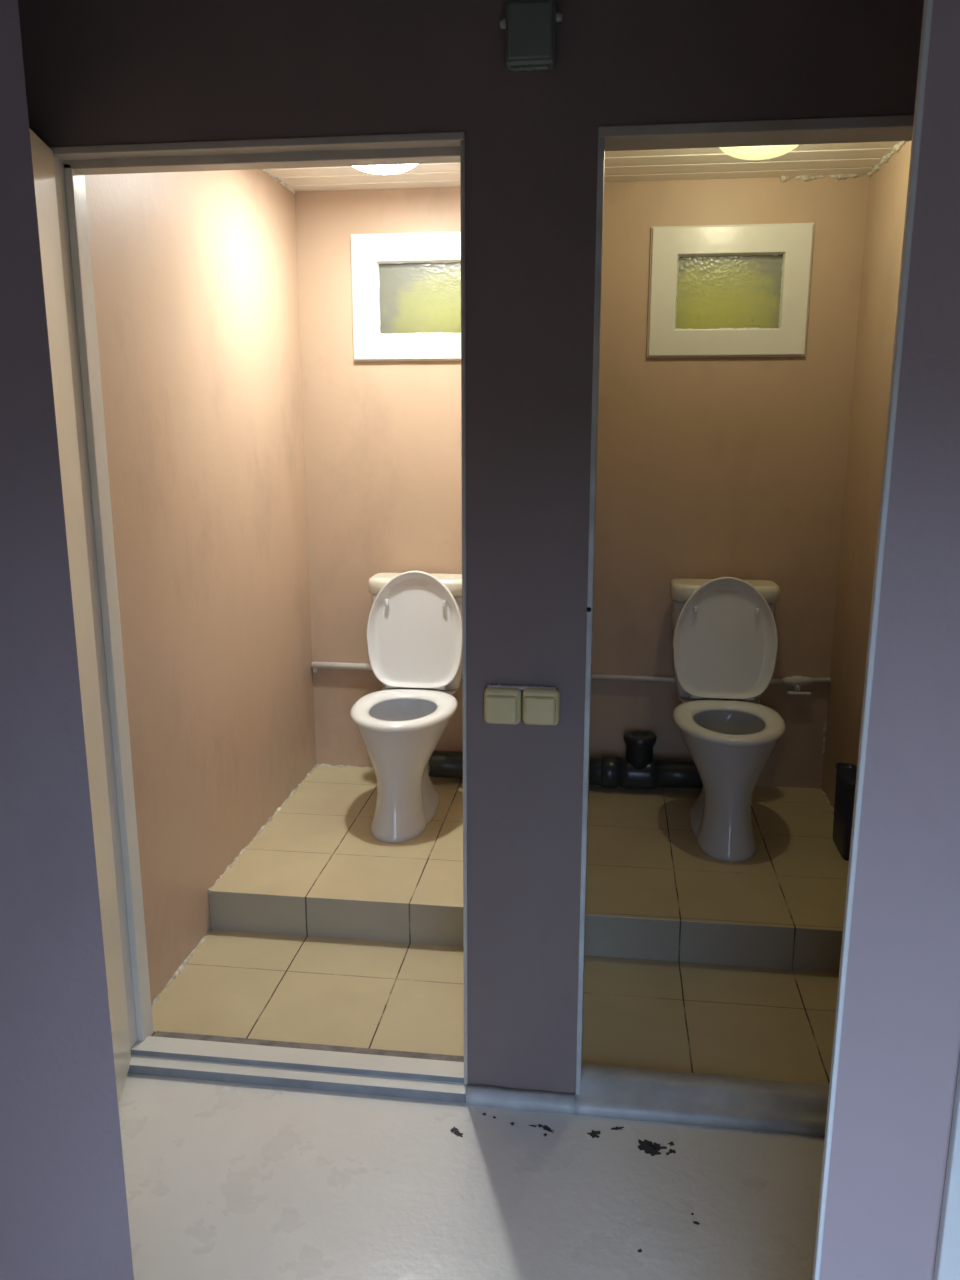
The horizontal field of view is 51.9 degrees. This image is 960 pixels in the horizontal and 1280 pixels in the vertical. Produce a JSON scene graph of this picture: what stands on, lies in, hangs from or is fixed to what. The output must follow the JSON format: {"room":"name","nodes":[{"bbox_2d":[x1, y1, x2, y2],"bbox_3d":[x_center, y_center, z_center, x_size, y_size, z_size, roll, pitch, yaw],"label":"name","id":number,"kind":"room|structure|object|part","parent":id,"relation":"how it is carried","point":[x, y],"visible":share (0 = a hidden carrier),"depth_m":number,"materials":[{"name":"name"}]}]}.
{"room":"public restroom","nodes":[
{"label":"public restroom","id":0,"kind":"room"},
{"bbox_2d":[85,169,315,1004],"bbox_3d":[-0.868,-0.403,3.180,0.100,2.620,1.728,2,13,7],"label":"wall","id":1,"kind":"structure","parent":0,"point":[195,273],"depth_m":3.00,"materials":[{"name":"paint"}]},
{"bbox_2d":[151,930,210,1006],"bbox_3d":[-0.893,0.983,2.889,0.022,0.022,0.523,2,13,7],"label":"trim","id":2,"kind":"structure","parent":1,"relation":"attached to","point":[182,966],"depth_m":2.93,"materials":[{"name":"paint"}]},
{"bbox_2d":[258,169,294,193],"bbox_3d":[-0.817,-1.520,2.930,0.025,0.025,1.698,2,13,7],"label":"trim","id":3,"kind":"structure","parent":1,"relation":"attached to","point":[276,179],"depth_m":3.58,"materials":[{"name":"paint"}]},
{"bbox_2d":[208,764,372,892],"bbox_3d":[-0.656,0.670,3.678,0.269,0.021,1.190,2,13,7],"label":"trim","id":4,"kind":"structure","parent":1,"relation":"attached to","point":[322,765],"depth_m":3.75,"materials":[{"name":"paint"}]},
{"bbox_2d":[209,766,462,946],"bbox_3d":[-0.287,0.786,3.652,1.000,0.214,1.175,2,13,7],"label":"platform","id":5,"kind":"structure","parent":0,"point":[317,868],"depth_m":3.24,"materials":[{"name":"tile"}]},
{"bbox_2d":[350,571,461,842],"bbox_3d":[-0.269,0.204,3.725,0.401,0.889,0.712,2,13,7],"label":"toilet","id":6,"kind":"object","parent":5,"relation":"on","point":[414,626],"visible":0.96,"depth_m":3.80,"materials":[{"name":"white ceramic"}]},
{"bbox_3d":[-0.282,0.363,3.662,0.276,0.206,0.393,2,13,7],"label":"bowl interior","id":7,"kind":"part","parent":6,"relation":"part of","materials":[{"name":"ceramic"}]},
{"bbox_3d":[-0.283,0.251,3.630,0.384,0.024,0.500,2,13,7],"label":"seat","id":8,"kind":"part","parent":6,"relation":"part of","materials":[{"name":"white plastic"}]},
{"bbox_3d":[-0.250,-0.041,3.822,0.382,0.453,0.076,2,13,7],"label":"seat","id":9,"kind":"part","parent":6,"relation":"part of","materials":[{"name":"white plastic"}]},
{"bbox_3d":[-0.235,-0.220,3.900,0.400,0.065,0.183,2,13,7],"label":"cistern lid","id":10,"kind":"part","parent":6,"relation":"part of","materials":[{"name":"beige ceramic"}]},
{"bbox_2d":[429,750,462,778],"bbox_3d":[-0.005,0.516,4.030,0.548,0.131,0.156,2,13,7],"label":"pipe","id":11,"kind":"object","parent":5,"relation":"on","point":[443,764],"visible":0.23,"depth_m":4.01,"materials":[{"name":"black plastic"}]},
{"bbox_2d":[266,162,459,191],"bbox_3d":[-0.323,-1.532,2.856,1.000,0.050,1.728,2,13,7],"label":"ceiling","id":12,"kind":"structure","parent":0,"point":[430,175],"depth_m":3.55,"materials":[{"name":"white plastic"}]},
{"bbox_2d":[353,164,416,174],"bbox_3d":[-0.308,-1.526,3.130,0.260,0.080,0.260,2,13,7],"label":"ceiling lamp","id":13,"kind":"object","parent":12,"relation":"attached to","point":[374,169],"visible":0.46,"depth_m":3.12,"materials":[{"name":"white glass"}]},
{"bbox_2d":[18,0,923,1092],"bbox_3d":[0.123,-0.175,2.153,4.200,2.620,0.100,2,13,7],"label":"wall","id":14,"kind":"structure","parent":0,"point":[97,72],"depth_m":1.98,"materials":[{"name":"paint"}]},
{"bbox_2d":[29,128,130,1102],"bbox_3d":[-0.850,0.103,1.935,0.036,2.135,0.700,-2,13,-8],"label":"door","id":15,"kind":"structure","parent":14,"relation":"in","point":[42,155],"depth_m":2.15,"materials":[{"name":"beige wood"}]},
{"bbox_2d":[53,156,152,1050],"bbox_3d":[-0.885,0.006,2.329,0.036,2.130,0.100,2,13,7],"label":"trim","id":16,"kind":"structure","parent":14,"relation":"attached to","point":[70,184],"depth_m":2.30,"materials":[{"name":"white paint"}]},
{"bbox_2d":[49,132,464,174],"bbox_3d":[-0.463,-1.005,2.046,0.887,0.032,0.104,2,13,7],"label":"trim","id":17,"kind":"structure","parent":14,"relation":"attached to","point":[441,147],"depth_m":2.03,"materials":[{"name":"beige paint"}]},
{"bbox_2d":[128,1036,467,1102],"bbox_3d":[-0.458,1.072,2.481,0.869,0.043,0.108,2,13,7],"label":"door threshold","id":18,"kind":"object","parent":14,"relation":"attached to","point":[404,1077],"depth_m":2.46,"materials":[{"name":"white paint"}]},
{"bbox_2d":[152,1031,463,1061],"bbox_3d":[-0.439,1.063,2.553,0.851,0.030,0.040,2,13,7],"label":"trim","id":19,"kind":"structure","parent":14,"relation":"attached to","point":[158,1033],"depth_m":2.56,"materials":[{"name":"silver metal"}]},
{"bbox_2d":[460,141,467,1084],"bbox_3d":[-0.028,0.039,2.220,0.009,2.114,0.103,2,13,7],"label":"trim","id":20,"kind":"structure","parent":14,"relation":"attached to","point":[462,143],"depth_m":2.13,"materials":[{"name":"beige paint"}]},
{"bbox_2d":[484,687,520,723],"bbox_3d":[0.050,0.144,2.163,0.081,0.082,0.038,2,13,7],"label":"light switch","id":21,"kind":"object","parent":14,"relation":"attached to","point":[502,705],"visible":1,"depth_m":2.15,"materials":[{"name":"plastic"}]},
{"bbox_2d":[466,1084,574,1114],"bbox_3d":[0.097,1.101,2.371,0.261,0.035,0.041,2,13,7],"label":"trim","id":22,"kind":"structure","parent":14,"relation":"attached to","point":[545,1101],"depth_m":2.36,"materials":[{"name":"white paint"}]},
{"bbox_2d":[487,684,555,689],"bbox_3d":[0.090,0.103,2.158,0.151,0.013,0.012,2,13,7],"label":"trim","id":23,"kind":"structure","parent":14,"relation":"attached to","point":[523,687],"depth_m":2.15,"materials":[{"name":"beige paint"}]},
{"bbox_2d":[500,0,562,71],"bbox_3d":[0.096,-1.259,1.840,0.119,0.366,0.048,2,13,7],"label":"junction box","id":24,"kind":"object","parent":14,"relation":"attached to","point":[530,25],"visible":1,"depth_m":1.85,"materials":[{"name":"grey plastic"}]},
{"bbox_2d":[522,688,559,725],"bbox_3d":[0.133,0.146,2.152,0.081,0.082,0.038,2,13,7],"label":"light switch","id":25,"kind":"object","parent":14,"relation":"attached to","point":[540,706],"visible":1,"depth_m":2.14,"materials":[{"name":"plastic"}]},
{"bbox_2d":[575,138,604,1094],"bbox_3d":[0.241,0.049,2.185,0.012,2.110,0.104,2,13,7],"label":"trim","id":26,"kind":"structure","parent":14,"relation":"attached to","point":[601,141],"depth_m":2.10,"materials":[{"name":"white paint"}]},
{"bbox_2d":[575,1063,828,1136],"bbox_3d":[0.669,1.096,2.354,0.877,0.051,0.157,2,13,7],"label":"door threshold","id":27,"kind":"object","parent":14,"relation":"attached to","point":[608,1091],"depth_m":2.34,"materials":[{"name":"white paint"}]},
{"bbox_2d":[598,115,913,150],"bbox_3d":[0.670,-0.979,1.899,0.877,0.020,0.104,2,13,7],"label":"trim","id":28,"kind":"structure","parent":14,"relation":"attached to","point":[894,127],"depth_m":1.89,"materials":[{"name":"beige paint"}]},
{"bbox_2d":[118,930,838,1279],"bbox_3d":[-0.003,1.333,1.500,4.200,0.080,3.153,2,13,7],"label":"floor","id":29,"kind":"structure","parent":0,"point":[224,1180],"depth_m":2.23,"materials":[{"name":"grey paint"}]},
{"bbox_2d":[450,1113,699,1252],"bbox_3d":[0.245,1.153,2.216,0.572,0.002,0.314,11,17,40],"label":"chips","id":30,"kind":"object","parent":29,"relation":"on","point":[648,1146],"visible":1,"depth_m":2.25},
{"bbox_2d":[0,0,959,1279],"bbox_3d":[-0.006,0.069,1.192,4.200,2.560,0.100,2,13,7],"label":"wall","id":31,"kind":"structure","parent":0,"point":[899,1054],"depth_m":1.17,"materials":[{"name":"paint"}]},
{"bbox_2d":[812,0,932,1279],"bbox_3d":[0.425,0.267,1.131,0.006,2.200,0.012,2,13,7],"label":"trim","id":32,"kind":"structure","parent":31,"relation":"attached to","point":[928,4],"depth_m":1.06,"materials":[{"name":"white paint"}]},
{"bbox_2d":[933,1060,959,1279],"bbox_3d":[0.670,0.253,1.082,0.221,2.250,0.016,2,13,7],"label":"trim","id":33,"kind":"structure","parent":31,"relation":"attached to","point":[947,1264],"depth_m":1.19,"materials":[{"name":"white paint"}]},
{"bbox_2d":[295,174,869,787],"bbox_3d":[0.346,-0.573,3.944,2.304,2.620,0.140,2,13,7],"label":"wall","id":34,"kind":"structure","parent":0,"point":[709,467],"depth_m":3.83,"materials":[{"name":"paint"}]},
{"bbox_2d":[311,661,372,672],"bbox_3d":[-0.216,0.127,4.087,0.986,0.046,0.031,2,13,7],"label":"pipe","id":35,"kind":"object","parent":34,"relation":"attached to","point":[315,665],"visible":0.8,"depth_m":4.12,"materials":[{"name":"white plastic"}]},
{"bbox_2d":[350,232,460,361],"bbox_3d":[-0.206,-1.312,3.787,0.577,0.467,0.054,2,13,7],"label":"window","id":36,"kind":"structure","parent":34,"relation":"in","point":[415,314],"depth_m":3.80,"materials":[{"name":"white paint"}]},
{"bbox_2d":[592,674,830,694],"bbox_3d":[0.892,0.166,3.944,0.978,0.073,0.047,2,13,7],"label":"pipe","id":37,"kind":"object","parent":34,"relation":"attached to","point":[797,681],"visible":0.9,"depth_m":3.90,"materials":[{"name":"white plastic"}]},
{"bbox_3d":[1.257,0.210,3.891,0.090,0.011,0.020,2,13,7],"label":"valve handle","id":38,"kind":"part","parent":37,"relation":"part of","materials":[{"name":"white plastic"}]},
{"bbox_2d":[647,223,814,357],"bbox_3d":[0.916,-1.283,3.643,0.578,0.463,0.054,2,13,7],"label":"window","id":39,"kind":"structure","parent":34,"relation":"in","point":[738,290],"depth_m":3.64,"materials":[{"name":"white paint"}]},
{"bbox_2d":[585,785,848,971],"bbox_3d":[0.818,0.817,3.511,0.979,0.214,1.175,2,13,7],"label":"platform","id":40,"kind":"structure","parent":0,"point":[652,893],"depth_m":3.16,"materials":[{"name":"tile"}]},
{"bbox_2d":[589,730,702,788],"bbox_3d":[0.676,0.490,3.939,0.578,0.224,0.144,3,13,12],"label":"pipe","id":41,"kind":"object","parent":40,"relation":"on","point":[638,769],"visible":0.94,"depth_m":3.91,"materials":[{"name":"black plastic"}]},
{"bbox_2d":[670,577,785,861],"bbox_3d":[0.893,0.237,3.577,0.401,0.889,0.712,2,13,7],"label":"toilet","id":42,"kind":"object","parent":40,"relation":"on","point":[724,630],"visible":1,"depth_m":3.66,"materials":[{"name":"white ceramic"}]},
{"bbox_3d":[0.927,-0.187,3.751,0.400,0.065,0.183,2,13,7],"label":"cistern lid","id":43,"kind":"part","parent":42,"relation":"part of","materials":[{"name":"beige ceramic"}]},
{"bbox_3d":[0.912,-0.008,3.673,0.382,0.453,0.076,2,13,7],"label":"seat","id":44,"kind":"part","parent":42,"relation":"part of","materials":[{"name":"white plastic"}]},
{"bbox_3d":[0.879,0.283,3.482,0.384,0.024,0.500,2,13,7],"label":"seat","id":45,"kind":"part","parent":42,"relation":"part of","materials":[{"name":"white plastic"}]},
{"bbox_3d":[0.880,0.396,3.513,0.276,0.206,0.393,2,13,7],"label":"bowl interior","id":46,"kind":"part","parent":42,"relation":"part of","materials":[{"name":"ceramic"}]},
{"bbox_2d":[832,763,856,860],"bbox_3d":[1.267,0.590,3.394,0.069,0.279,0.220,2,13,7],"label":"waste bin","id":47,"kind":"object","parent":40,"relation":"on","point":[846,773],"visible":0.65,"depth_m":3.36,"materials":[{"name":"black plastic"}]},
{"bbox_2d":[604,141,900,181],"bbox_3d":[0.782,-1.500,2.715,0.979,0.050,1.728,2,13,7],"label":"ceiling","id":48,"kind":"structure","parent":0,"point":[832,158],"depth_m":3.35,"materials":[{"name":"white plastic"}]},
{"bbox_2d":[719,145,798,159],"bbox_3d":[0.838,-1.487,2.954,0.260,0.080,0.260,2,13,7],"label":"ceiling lamp","id":49,"kind":"object","parent":48,"relation":"attached to","point":[745,152],"visible":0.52,"depth_m":2.93,"materials":[{"name":"white glass"}]},
{"bbox_2d":[821,141,911,807],"bbox_3d":[1.317,-0.341,2.901,0.100,2.620,1.728,2,13,7],"label":"wall","id":50,"kind":"structure","parent":0,"point":[888,187],"depth_m":3.45,"materials":[{"name":"paint"}]},
{"bbox_2d":[820,718,833,814],"bbox_3d":[1.304,0.588,3.403,0.027,0.311,1.176,2,13,7],"label":"trim","id":51,"kind":"structure","parent":50,"relation":"attached to","point":[825,722],"depth_m":3.94,"materials":[{"name":"paint"}]},
{"bbox_2d":[780,141,907,182],"bbox_3d":[1.127,-1.468,2.695,0.325,0.042,1.724,2,13,7],"label":"trim","id":52,"kind":"structure","parent":50,"relation":"attached to","point":[896,148],"depth_m":3.49,"materials":[{"name":"paint"}]}
]}

